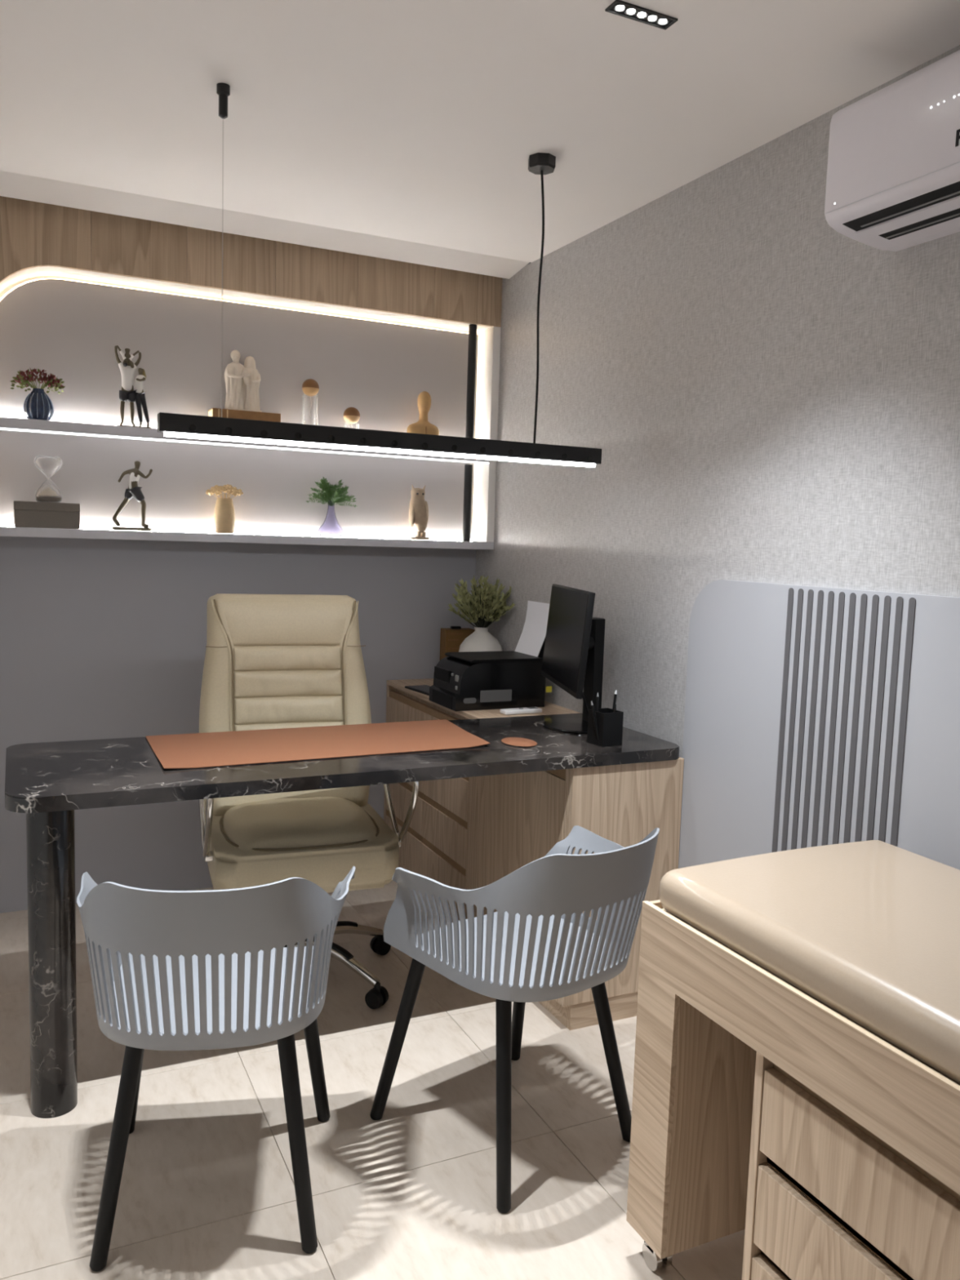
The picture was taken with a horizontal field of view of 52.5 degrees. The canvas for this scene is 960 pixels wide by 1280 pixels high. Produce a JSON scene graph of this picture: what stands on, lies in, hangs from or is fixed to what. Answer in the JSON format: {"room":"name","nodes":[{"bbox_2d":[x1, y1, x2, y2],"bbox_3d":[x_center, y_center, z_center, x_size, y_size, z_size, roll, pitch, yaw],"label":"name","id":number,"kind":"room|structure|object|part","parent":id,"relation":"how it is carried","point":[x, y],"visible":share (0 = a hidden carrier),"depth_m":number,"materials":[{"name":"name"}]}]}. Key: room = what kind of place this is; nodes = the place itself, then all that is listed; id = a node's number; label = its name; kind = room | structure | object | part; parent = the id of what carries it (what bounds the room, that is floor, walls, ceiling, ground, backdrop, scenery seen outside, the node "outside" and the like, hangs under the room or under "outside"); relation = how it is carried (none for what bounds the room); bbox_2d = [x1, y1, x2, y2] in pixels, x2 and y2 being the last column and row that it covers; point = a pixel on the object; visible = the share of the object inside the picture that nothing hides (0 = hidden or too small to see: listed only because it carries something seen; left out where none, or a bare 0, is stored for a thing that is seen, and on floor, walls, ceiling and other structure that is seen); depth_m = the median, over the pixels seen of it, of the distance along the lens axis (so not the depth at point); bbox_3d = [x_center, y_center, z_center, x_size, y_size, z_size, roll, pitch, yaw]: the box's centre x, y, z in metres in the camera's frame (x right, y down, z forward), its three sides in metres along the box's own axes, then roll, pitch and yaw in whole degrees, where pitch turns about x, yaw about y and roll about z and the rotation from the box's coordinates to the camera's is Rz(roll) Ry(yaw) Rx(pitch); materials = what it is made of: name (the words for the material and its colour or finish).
{"room":"examination room","nodes":[
{"label":"examination room","id":0,"kind":"room"},
{"bbox_2d":[0,276,482,913],"bbox_3d":[-1.082,-0.309,3.768,2.320,2.600,0.080,-1,6,-26],"label":"wall","id":1,"kind":"structure","parent":0,"point":[100,638],"depth_m":3.69,"materials":[{"name":"grey paint"}]},
{"bbox_2d":[0,277,478,541],"bbox_3d":[-0.861,-0.839,3.730,1.848,0.863,0.064,-1,6,-26],"label":"panel","id":2,"kind":"object","parent":1,"relation":"attached to","point":[68,330],"visible":0.84,"depth_m":3.63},
{"bbox_2d":[0,417,488,463],"bbox_3d":[-0.830,-0.741,3.661,1.874,0.044,0.106,-1,6,-26],"label":"shelf","id":3,"kind":"object","parent":2,"relation":"attached to","point":[7,424],"visible":0.49,"depth_m":3.43,"materials":[{"name":"grey laminate"}]},
{"bbox_2d":[9,368,65,420],"bbox_3d":[-1.510,-0.839,3.324,0.172,0.179,0.099,-1,6,-26],"label":"flower vase","id":4,"kind":"object","parent":3,"relation":"on","point":[37,405],"visible":0.98,"depth_m":3.30,"materials":[{"name":"blue ceramic"}]},
{"bbox_2d":[114,345,152,428],"bbox_3d":[-1.230,-0.895,3.454,0.124,0.283,0.060,-1,6,-26],"label":"figurine","id":5,"kind":"object","parent":3,"relation":"on","point":[127,368],"visible":0.99,"depth_m":3.44,"materials":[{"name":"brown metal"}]},
{"bbox_2d":[208,408,280,422],"bbox_3d":[-0.878,-0.805,3.630,0.250,0.090,0.093,-1,6,-26],"label":"book","id":6,"kind":"object","parent":3,"relation":"on","point":[216,412],"visible":0.42,"depth_m":3.58,"materials":[{"name":"brown paper"}]},
{"bbox_2d":[223,350,262,412],"bbox_3d":[-0.881,-0.960,3.610,0.134,0.222,0.084,-1,6,-26],"label":"robed statue","id":7,"kind":"object","parent":6,"relation":"on","point":[242,382],"visible":0.96,"depth_m":3.59,"materials":[{"name":"white ceramic"}]},
{"bbox_3d":[-0.901,-0.983,3.571,0.068,0.043,0.027,3,6,12],"label":"arm","id":8,"kind":"part","parent":7,"relation":"part of","materials":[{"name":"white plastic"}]},
{"bbox_3d":[-0.829,-0.973,3.611,0.023,0.041,0.053,3,6,15],"label":"arm","id":9,"kind":"part","parent":7,"relation":"part of","materials":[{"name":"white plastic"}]},
{"bbox_2d":[302,378,319,425],"bbox_3d":[-0.651,-0.881,3.731,0.065,0.235,0.065,-1,6,-26],"label":"jar","id":10,"kind":"object","parent":3,"relation":"on","point":[310,387],"visible":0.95,"depth_m":3.71,"materials":[{"name":"clear glass"}]},
{"bbox_2d":[343,407,359,428],"bbox_3d":[-0.502,-0.838,3.807,0.065,0.144,0.065,-1,6,-26],"label":"jar","id":11,"kind":"object","parent":3,"relation":"on","point":[351,415],"visible":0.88,"depth_m":3.78,"materials":[{"name":"clear glass"}]},
{"bbox_2d":[406,391,439,435],"bbox_3d":[-0.228,-0.885,3.932,0.139,0.231,0.066,-1,6,-26],"label":"bust","id":12,"kind":"object","parent":3,"relation":"on","point":[423,426],"visible":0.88,"depth_m":3.91,"materials":[{"name":"brown wood"}]},
{"bbox_2d":[0,525,493,550],"bbox_3d":[-0.840,-0.389,3.733,1.908,0.035,0.171,-1,6,-26],"label":"shelf","id":13,"kind":"object","parent":1,"relation":"attached to","point":[5,531],"visible":1,"depth_m":3.61,"materials":[{"name":"grey laminate"}]},
{"bbox_2d":[13,501,79,528],"bbox_3d":[-1.502,-0.433,3.376,0.208,0.088,0.092,-1,6,-26],"label":"storage box","id":14,"kind":"object","parent":13,"relation":"on","point":[26,513],"visible":1,"depth_m":3.33,"materials":[{"name":"grey fabric"}]},
{"bbox_3d":[-1.501,-0.462,3.373,0.208,0.030,0.092,-1,6,-26],"label":"lid","id":15,"kind":"part","parent":14,"relation":"part of","materials":[{"name":"grey fabric"}]},
{"bbox_2d":[33,455,62,502],"bbox_3d":[-1.493,-0.557,3.366,0.091,0.158,0.091,-1,6,-26],"label":"hourglass","id":16,"kind":"object","parent":14,"relation":"on","point":[48,494],"visible":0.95,"depth_m":3.35,"materials":[{"name":"clear glass"}]},
{"bbox_2d":[111,461,152,531],"bbox_3d":[-1.247,-0.517,3.487,0.139,0.249,0.062,-1,6,-26],"label":"figurine","id":17,"kind":"object","parent":13,"relation":"on","point":[133,490],"visible":1,"depth_m":3.48,"materials":[{"name":"brown metal"}]},
{"bbox_2d":[205,484,243,533],"bbox_3d":[-0.953,-0.490,3.632,0.138,0.184,0.077,-1,6,-26],"label":"flower vase","id":18,"kind":"object","parent":13,"relation":"on","point":[224,515],"visible":1,"depth_m":3.60,"materials":[{"name":"beige ceramic"}]},
{"bbox_2d":[306,475,356,537],"bbox_3d":[-0.579,-0.520,3.800,0.179,0.233,0.126,3,6,8],"label":"vase","id":19,"kind":"object","parent":13,"relation":"on","point":[331,527],"visible":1,"depth_m":3.78,"materials":[{"name":"purple glass"}]},
{"bbox_2d":[408,484,429,540],"bbox_3d":[-0.248,-0.520,3.966,0.084,0.222,0.062,-1,6,-26],"label":"owl figurine","id":20,"kind":"object","parent":13,"relation":"on","point":[419,507],"visible":1,"depth_m":3.94,"materials":[{"name":"plastic"}]},
{"bbox_2d":[462,324,476,541],"bbox_3d":[-0.043,-0.845,4.000,0.033,0.875,0.033,-1,6,-26],"label":"support post","id":21,"kind":"object","parent":13,"relation":"on","point":[472,327],"visible":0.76,"depth_m":3.98,"materials":[{"name":"black metal"}]},
{"bbox_2d":[471,326,501,542],"bbox_3d":[0.020,-0.853,4.092,0.034,0.874,0.169,-1,6,-26],"label":"light strip","id":22,"kind":"object","parent":13,"relation":"on","point":[489,340],"visible":0.79,"depth_m":4.05,"materials":[{"name":"white plastic"}]},
{"bbox_2d":[0,195,502,333],"bbox_3d":[-0.976,-0.935,3.604,2.247,1.133,0.171,-1,6,-26],"label":"pelmet","id":23,"kind":"object","parent":1,"relation":"attached to","point":[37,239],"visible":0.87,"depth_m":3.52,"materials":[{"name":"brown wood"}]},
{"bbox_3d":[-1.647,-0.916,3.200,0.689,1.133,0.018,-1,6,-26],"label":"panel","id":24,"kind":"part","parent":23,"relation":"part of","materials":[{"name":"brown wood"}]},
{"bbox_3d":[-1.179,-1.373,3.370,0.314,0.228,0.018,-1,6,-26],"label":"panel","id":25,"kind":"part","parent":23,"relation":"part of","materials":[{"name":"brown wood"}]},
{"bbox_3d":[-0.894,-1.378,3.506,0.314,0.228,0.018,-1,6,-26],"label":"panel","id":26,"kind":"part","parent":23,"relation":"part of","materials":[{"name":"brown wood"}]},
{"bbox_3d":[-0.610,-1.382,3.642,0.314,0.228,0.018,-1,6,-26],"label":"panel","id":27,"kind":"part","parent":23,"relation":"part of","materials":[{"name":"brown wood"}]},
{"bbox_3d":[-0.326,-1.387,3.777,0.314,0.228,0.018,-1,6,-26],"label":"panel","id":28,"kind":"part","parent":23,"relation":"part of","materials":[{"name":"brown wood"}]},
{"bbox_3d":[-0.049,-1.391,3.909,0.297,0.228,0.018,-1,6,-26],"label":"panel","id":29,"kind":"part","parent":23,"relation":"part of","materials":[{"name":"brown wood"}]},
{"bbox_2d":[0,880,745,1279],"bbox_3d":[-0.117,1.260,1.799,2.320,0.060,4.650,-1,6,-26],"label":"floor","id":30,"kind":"structure","parent":0,"point":[206,1190],"depth_m":2.23,"materials":[{"name":"tile"}]},
{"bbox_2d":[76,866,355,1271],"bbox_3d":[-0.549,0.796,2.022,0.573,0.786,0.568,1,6,-9],"label":"tub chair","id":31,"kind":"object","parent":30,"relation":"on","point":[211,969],"visible":1,"depth_m":1.81,"materials":[{"name":"grey plastic"}]},
{"bbox_3d":[-0.702,0.985,1.891,0.035,0.427,0.137,4,6,23],"label":"leg","id":32,"kind":"part","parent":31,"relation":"part of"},
{"bbox_3d":[-0.786,0.948,2.229,0.035,0.427,0.135,-3,8,-41],"label":"leg","id":33,"kind":"part","parent":31,"relation":"part of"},
{"bbox_3d":[-0.367,0.990,1.945,0.035,0.427,0.137,-3,8,-42],"label":"leg","id":34,"kind":"part","parent":31,"relation":"part of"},
{"bbox_3d":[-0.395,0.954,2.293,0.035,0.427,0.135,4,6,22],"label":"leg","id":35,"kind":"part","parent":31,"relation":"part of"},
{"bbox_2d":[198,593,419,1008],"bbox_3d":[-0.586,0.477,3.089,0.677,1.204,0.735,0,6,-20],"label":"office chair","id":36,"kind":"object","parent":30,"relation":"on","point":[272,661],"visible":0.56,"depth_m":3.16,"materials":[{"name":"beige leather"}]},
{"bbox_3d":[-0.812,0.485,2.865,0.018,0.288,0.469,0,6,-20],"label":"armrest","id":37,"kind":"part","parent":36,"relation":"part of","materials":[{"name":"silver metal"}]},
{"bbox_2d":[215,599,354,645],"bbox_3d":[-0.647,-0.058,3.260,0.464,0.148,0.055,0,6,-20],"label":"headrest cover","id":38,"kind":"object","parent":36,"relation":"on","point":[238,622],"depth_m":3.25,"materials":[{"name":"beige leather"}]},
{"bbox_3d":[-0.652,0.205,3.278,0.571,0.705,0.278,0,6,-20],"label":"backrest","id":39,"kind":"part","parent":36,"relation":"part of","materials":[{"name":"beige leather"}]},
{"bbox_2d":[222,796,377,850],"bbox_3d":[-0.562,0.557,3.034,0.464,0.058,0.450,0,6,-20],"label":"seat cushion","id":40,"kind":"object","parent":36,"relation":"on","point":[249,823],"depth_m":2.93,"materials":[{"name":"beige leather"}]},
{"bbox_3d":[-0.563,0.647,3.038,0.540,0.130,0.477,0,6,-20],"label":"seat","id":41,"kind":"part","parent":36,"relation":"part of","materials":[{"name":"beige leather"}]},
{"bbox_3d":[-0.466,0.955,3.019,0.176,0.043,0.025,5,7,31],"label":"arm","id":42,"kind":"part","parent":36,"relation":"part of"},
{"bbox_3d":[-0.432,0.989,2.997,0.296,0.092,0.042,6,7,33],"label":"arm","id":43,"kind":"part","parent":36,"relation":"part of","materials":[{"name":"silver metal"}]},
{"bbox_3d":[-0.477,0.938,3.177,0.176,0.043,0.025,-3,8,-40],"label":"arm","id":44,"kind":"part","parent":36,"relation":"part of"},
{"bbox_3d":[-0.443,0.968,3.205,0.296,0.092,0.042,-3,7,-39],"label":"arm","id":45,"kind":"part","parent":36,"relation":"part of","materials":[{"name":"silver metal"}]},
{"bbox_3d":[-0.263,0.483,3.064,0.018,0.288,0.469,0,6,-20],"label":"armrest","id":46,"kind":"part","parent":36,"relation":"part of","materials":[{"name":"silver metal"}]},
{"bbox_2d":[4,713,679,1118],"bbox_3d":[-0.349,0.708,2.809,1.822,0.818,0.596,-1,6,-26],"label":"desk","id":47,"kind":"object","parent":30,"relation":"on","point":[46,782],"visible":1,"depth_m":2.35,"materials":[{"name":"stone"}]},
{"bbox_3d":[-1.030,0.751,2.343,0.105,0.783,0.105,-1,6,-26],"label":"column leg","id":48,"kind":"part","parent":47,"relation":"part of","materials":[{"name":"stone"}]},
{"bbox_2d":[145,719,489,768],"bbox_3d":[-0.446,0.289,2.801,0.948,0.010,0.432,-1,6,-26],"label":"desk mat","id":49,"kind":"object","parent":47,"relation":"on","point":[237,748],"visible":1,"depth_m":2.77,"materials":[{"name":"orange leather"}]},
{"bbox_2d":[501,737,537,747],"bbox_3d":[0.116,0.302,2.877,0.099,0.005,0.130,-1,6,-26],"label":"coaster","id":50,"kind":"object","parent":47,"relation":"on","point":[512,741],"visible":1,"depth_m":2.87,"materials":[{"name":"orange leather"}]},
{"bbox_2d":[541,583,604,733],"bbox_3d":[0.336,0.065,3.055,0.230,0.455,0.501,1,6,-7],"label":"monitor","id":51,"kind":"object","parent":47,"relation":"on","point":[574,650],"visible":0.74,"depth_m":3.08,"materials":[{"name":"black plastic"}]},
{"bbox_2d":[586,707,623,746],"bbox_3d":[0.373,0.260,2.902,0.074,0.100,0.074,-2,7,-31],"label":"pen cup","id":52,"kind":"object","parent":47,"relation":"on","point":[610,724],"visible":0.97,"depth_m":2.87,"materials":[{"name":"black plastic"}]},
{"bbox_2d":[591,701,598,742],"bbox_3d":[0.342,0.243,2.871,0.035,0.127,0.008,3,6,9],"label":"pen","id":53,"kind":"object","parent":52,"relation":"in","point":[592,704],"visible":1,"depth_m":2.87,"materials":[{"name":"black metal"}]},
{"bbox_2d":[595,692,599,711],"bbox_3d":[0.350,0.230,2.912,0.008,0.145,0.025,2,6,2],"label":"pen","id":54,"kind":"object","parent":52,"relation":"in","point":[597,696],"visible":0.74,"depth_m":2.91,"materials":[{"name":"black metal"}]},
{"bbox_2d":[612,689,617,709],"bbox_3d":[0.400,0.227,2.927,0.008,0.152,0.031,6,7,38],"label":"pen","id":55,"kind":"object","parent":52,"relation":"in","point":[615,693],"visible":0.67,"depth_m":2.93,"materials":[{"name":"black plastic"}]},
{"bbox_2d":[383,678,581,922],"bbox_3d":[-0.025,0.620,3.812,0.400,0.812,0.941,-1,6,-26],"label":"base cabinet","id":56,"kind":"object","parent":30,"relation":"on","point":[433,846],"visible":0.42,"depth_m":3.68,"materials":[{"name":"brown wood"}]},
{"bbox_3d":[-0.223,0.580,4.227,0.398,0.794,0.018,-1,6,-26],"label":"panel","id":57,"kind":"part","parent":56,"relation":"part of","materials":[{"name":"brown wood"}]},
{"bbox_3d":[-0.310,0.841,3.977,0.021,0.150,0.404,-1,6,-26],"label":"drawer","id":58,"kind":"part","parent":56,"relation":"part of","materials":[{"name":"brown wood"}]},
{"bbox_3d":[-0.304,0.668,3.960,0.021,0.143,0.404,-1,6,-26],"label":"drawer","id":59,"kind":"part","parent":56,"relation":"part of","materials":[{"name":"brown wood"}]},
{"bbox_3d":[-0.293,0.330,3.925,0.021,0.143,0.404,-1,6,-26],"label":"drawer","id":60,"kind":"part","parent":56,"relation":"part of","materials":[{"name":"brown wood"}]},
{"bbox_3d":[-0.298,0.499,3.942,0.021,0.143,0.404,-1,6,-26],"label":"drawer","id":61,"kind":"part","parent":56,"relation":"part of","materials":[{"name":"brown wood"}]},
{"bbox_2d":[404,684,430,695],"bbox_3d":[-0.203,0.198,3.836,0.100,0.009,0.220,-2,7,-31],"label":"tablet","id":62,"kind":"object","parent":56,"relation":"on","point":[424,689],"visible":0.52,"depth_m":3.85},
{"bbox_3d":[-0.117,0.373,3.557,0.021,0.143,0.410,-1,6,-26],"label":"drawer","id":63,"kind":"part","parent":56,"relation":"part of","materials":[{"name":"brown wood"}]},
{"bbox_3d":[-0.133,0.884,3.609,0.021,0.150,0.410,-1,6,-26],"label":"drawer","id":64,"kind":"part","parent":56,"relation":"part of","materials":[{"name":"brown wood"}]},
{"bbox_3d":[-0.127,0.712,3.591,0.021,0.143,0.410,-1,6,-26],"label":"drawer","id":65,"kind":"part","parent":56,"relation":"part of","materials":[{"name":"brown wood"}]},
{"bbox_3d":[-0.122,0.543,3.574,0.021,0.143,0.410,-1,6,-26],"label":"drawer","id":66,"kind":"part","parent":56,"relation":"part of","materials":[{"name":"brown wood"}]},
{"bbox_2d":[440,626,475,659],"bbox_3d":[-0.096,0.060,4.105,0.130,0.236,0.081,0,6,-20],"label":"clipboard","id":67,"kind":"object","parent":56,"relation":"on","point":[451,638],"visible":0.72,"depth_m":4.06,"materials":[{"name":"brown wood"}]},
{"bbox_2d":[448,574,515,652],"bbox_3d":[0.016,-0.035,3.959,0.272,0.462,0.317,3,6,9],"label":"potted plant","id":68,"kind":"object","parent":56,"relation":"on","point":[483,606],"visible":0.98,"depth_m":3.90,"materials":[{"name":"green plant"}]},
{"bbox_2d":[429,635,546,711],"bbox_3d":[0.050,0.085,3.587,0.408,0.300,0.241,-1,6,-26],"label":"printer","id":69,"kind":"object","parent":56,"relation":"on","point":[468,681],"visible":0.99,"depth_m":3.49,"materials":[{"name":"black plastic"}]},
{"bbox_2d":[431,688,452,709],"bbox_3d":[-0.131,0.214,3.516,0.018,0.047,0.180,-1,6,-26],"label":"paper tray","id":70,"kind":"object","parent":69,"relation":"on","point":[443,697],"depth_m":3.50,"materials":[{"name":"black plastic"}]},
{"bbox_3d":[-0.035,0.214,3.427,0.050,0.019,0.001,-1,6,-26],"label":"handle","id":71,"kind":"part","parent":69,"relation":"part of","materials":[{"name":"grey plastic"}]},
{"bbox_3d":[0.052,0.061,3.589,0.298,0.010,0.234,-1,6,-26],"label":"scanner lid","id":72,"kind":"part","parent":69,"relation":"part of","materials":[{"name":"black plastic"}]},
{"bbox_2d":[515,600,549,657],"bbox_3d":[0.198,-0.045,3.654,0.050,0.195,0.180,-1,6,-26],"label":"paper sheet","id":73,"kind":"object","parent":69,"relation":"on","point":[533,635],"visible":0.84,"depth_m":3.66,"materials":[{"name":"white paper"}]},
{"bbox_2d":[546,686,551,692],"bbox_3d":[0.252,0.180,3.555,0.024,0.022,0.001,-1,6,-26],"label":"sticky note","id":74,"kind":"object","parent":69,"relation":"attached to","point":[548,689],"visible":1,"depth_m":3.56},
{"bbox_2d":[499,706,542,715],"bbox_3d":[0.144,0.248,3.412,0.150,0.018,0.044,-1,7,-28],"label":"remote control","id":75,"kind":"object","parent":56,"relation":"on","point":[529,709],"visible":1,"depth_m":3.39,"materials":[{"name":"white plastic"}]},
{"bbox_2d":[369,825,659,1213],"bbox_3d":[0.107,0.791,2.278,0.573,0.786,0.568,-3,8,-40],"label":"tub chair","id":76,"kind":"object","parent":30,"relation":"on","point":[539,944],"visible":1,"depth_m":2.09,"materials":[{"name":"grey plastic"}]},
{"bbox_3d":[-0.196,0.956,2.339,0.135,0.427,0.035,4,6,18],"label":"leg","id":77,"kind":"part","parent":76,"relation":"part of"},
{"bbox_3d":[0.052,0.989,2.093,0.035,0.427,0.137,1,6,-8],"label":"leg","id":78,"kind":"part","parent":76,"relation":"part of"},
{"bbox_3d":[0.107,0.939,2.595,0.035,0.427,0.135,1,6,-9],"label":"leg","id":79,"kind":"part","parent":76,"relation":"part of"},
{"bbox_3d":[0.311,0.975,2.312,0.137,0.427,0.035,4,6,17],"label":"leg","id":80,"kind":"part","parent":76,"relation":"part of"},
{"bbox_2d":[464,756,684,1030],"bbox_3d":[0.276,0.710,3.168,0.384,0.782,0.687,-1,6,-26],"label":"pedestal","id":81,"kind":"object","parent":30,"relation":"on","point":[514,820],"visible":0.44,"depth_m":2.90,"materials":[{"name":"brown wood"}]},
{"bbox_3d":[0.102,0.695,3.107,0.018,0.657,0.644,-1,6,-26],"label":"door","id":82,"kind":"part","parent":81,"relation":"part of","materials":[{"name":"brown wood"}]},
{"bbox_3d":[0.246,0.707,2.804,0.018,0.704,0.022,-1,6,-26],"label":"panel","id":83,"kind":"part","parent":81,"relation":"part of","materials":[{"name":"brown wood"}]},
{"bbox_3d":[0.421,0.706,2.864,0.384,0.704,0.018,-1,6,-26],"label":"panel","id":84,"kind":"part","parent":81,"relation":"part of","materials":[{"name":"brown wood"}]},
{"bbox_2d":[626,899,959,1271],"bbox_3d":[0.937,0.947,1.312,0.630,0.729,1.635,-1,6,-26],"label":"frame","id":85,"kind":"object","parent":30,"relation":"on","point":[705,1011],"visible":0.52,"depth_m":1.80,"materials":[{"name":"brown wood"}]},
{"bbox_3d":[0.589,0.567,2.005,0.588,0.132,0.012,-1,6,-26],"label":"rail","id":86,"kind":"part","parent":85,"relation":"part of","materials":[{"name":"brown wood"}]},
{"bbox_3d":[0.614,0.898,1.999,0.618,0.522,0.115,-1,6,-26],"label":"leg panel","id":87,"kind":"part","parent":85,"relation":"part of","materials":[{"name":"brown wood"}]},
{"bbox_2d":[658,840,959,1084],"bbox_3d":[0.937,0.551,1.275,0.588,0.093,1.592,-1,6,-26],"label":"mattress","id":88,"kind":"object","parent":85,"relation":"on","point":[869,931],"visible":1,"depth_m":1.61,"materials":[{"name":"leather"}]},
{"bbox_2d":[742,1051,959,1279],"bbox_3d":[0.963,1.022,1.251,0.558,0.594,1.188,-1,6,-26],"label":"drawer unit","id":89,"kind":"object","parent":30,"relation":"on","point":[828,1198],"visible":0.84,"depth_m":1.49,"materials":[{"name":"brown wood"}]},
{"bbox_3d":[0.711,0.960,1.775,0.558,0.594,0.018,-1,6,-26],"label":"panel","id":90,"kind":"part","parent":89,"relation":"part of","materials":[{"name":"brown wood"}]},
{"bbox_3d":[0.571,1.145,1.453,0.018,0.140,0.476,-1,6,-26],"label":"drawer","id":91,"kind":"part","parent":89,"relation":"part of","materials":[{"name":"brown wood"}]},
{"bbox_3d":[0.577,0.979,1.436,0.018,0.140,0.476,-1,6,-26],"label":"drawer","id":92,"kind":"part","parent":89,"relation":"part of","materials":[{"name":"brown wood"}]},
{"bbox_2d":[0,0,959,262],"bbox_3d":[0.076,-1.248,1.310,2.480,0.080,4.294,-1,6,-26],"label":"ceiling","id":93,"kind":"structure","parent":0,"point":[415,121],"depth_m":2.36,"materials":[{"name":"paint"}]},
{"bbox_2d":[0,170,529,279],"bbox_3d":[-0.888,-1.473,3.322,2.320,0.100,0.190,-1,6,-26],"label":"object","id":94,"kind":"structure","parent":93,"relation":"attached to","point":[14,185],"depth_m":3.37,"materials":[{"name":"paint"}]},
{"bbox_2d":[157,82,601,466],"bbox_3d":[-0.201,-0.924,2.590,1.255,0.840,0.080,-1,6,-26],"label":"pendant lamp","id":95,"kind":"object","parent":93,"relation":"hanging from","point":[172,424],"visible":1,"depth_m":2.59,"materials":[{"name":"black metal"}]},
{"bbox_2d":[164,431,595,466],"bbox_3d":[-0.215,-0.510,2.632,1.227,0.009,0.028,-1,6,-26],"label":"diffuser","id":96,"kind":"object","parent":95,"relation":"attached to","point":[266,437],"depth_m":2.60,"materials":[{"name":"white plastic"}]},
{"bbox_2d":[604,0,678,30],"bbox_3d":[0.327,-1.264,1.967,0.148,0.004,0.042,-1,6,-26],"label":"recessed light","id":97,"kind":"object","parent":93,"relation":"in","point":[619,7],"visible":1,"depth_m":1.97,"materials":[{"name":"black metal"}]},
{"bbox_2d":[473,44,959,757],"bbox_3d":[0.994,-0.023,2.215,0.080,2.479,4.710,-1,6,-26],"label":"wall","id":98,"kind":"structure","parent":0,"point":[766,392],"depth_m":2.75,"materials":[{"name":"paint"}]},
{"bbox_2d":[678,579,959,870],"bbox_3d":[1.275,0.637,1.535,0.016,1.322,3.110,-1,6,-26],"label":"wall panel","id":99,"kind":"object","parent":98,"relation":"attached to","point":[814,716],"visible":0.54,"depth_m":2.42,"materials":[{"name":"white paint"}]},
{"bbox_2d":[824,49,959,251],"bbox_3d":[1.026,-0.968,1.768,0.218,0.270,0.850,-1,6,-26],"label":"air conditioner","id":100,"kind":"object","parent":98,"relation":"attached to","point":[893,180],"visible":1,"depth_m":1.96,"materials":[{"name":"white plastic"}]},
{"bbox_3d":[0.976,-0.847,1.753,0.004,0.002,0.740,-1,6,-26],"label":"louvre rod","id":101,"kind":"part","parent":100,"relation":"part of","materials":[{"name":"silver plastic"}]},
{"bbox_3d":[1.044,-0.837,1.787,0.004,0.002,0.740,-1,6,-26],"label":"louvre rod","id":102,"kind":"part","parent":100,"relation":"part of","materials":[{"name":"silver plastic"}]}
]}

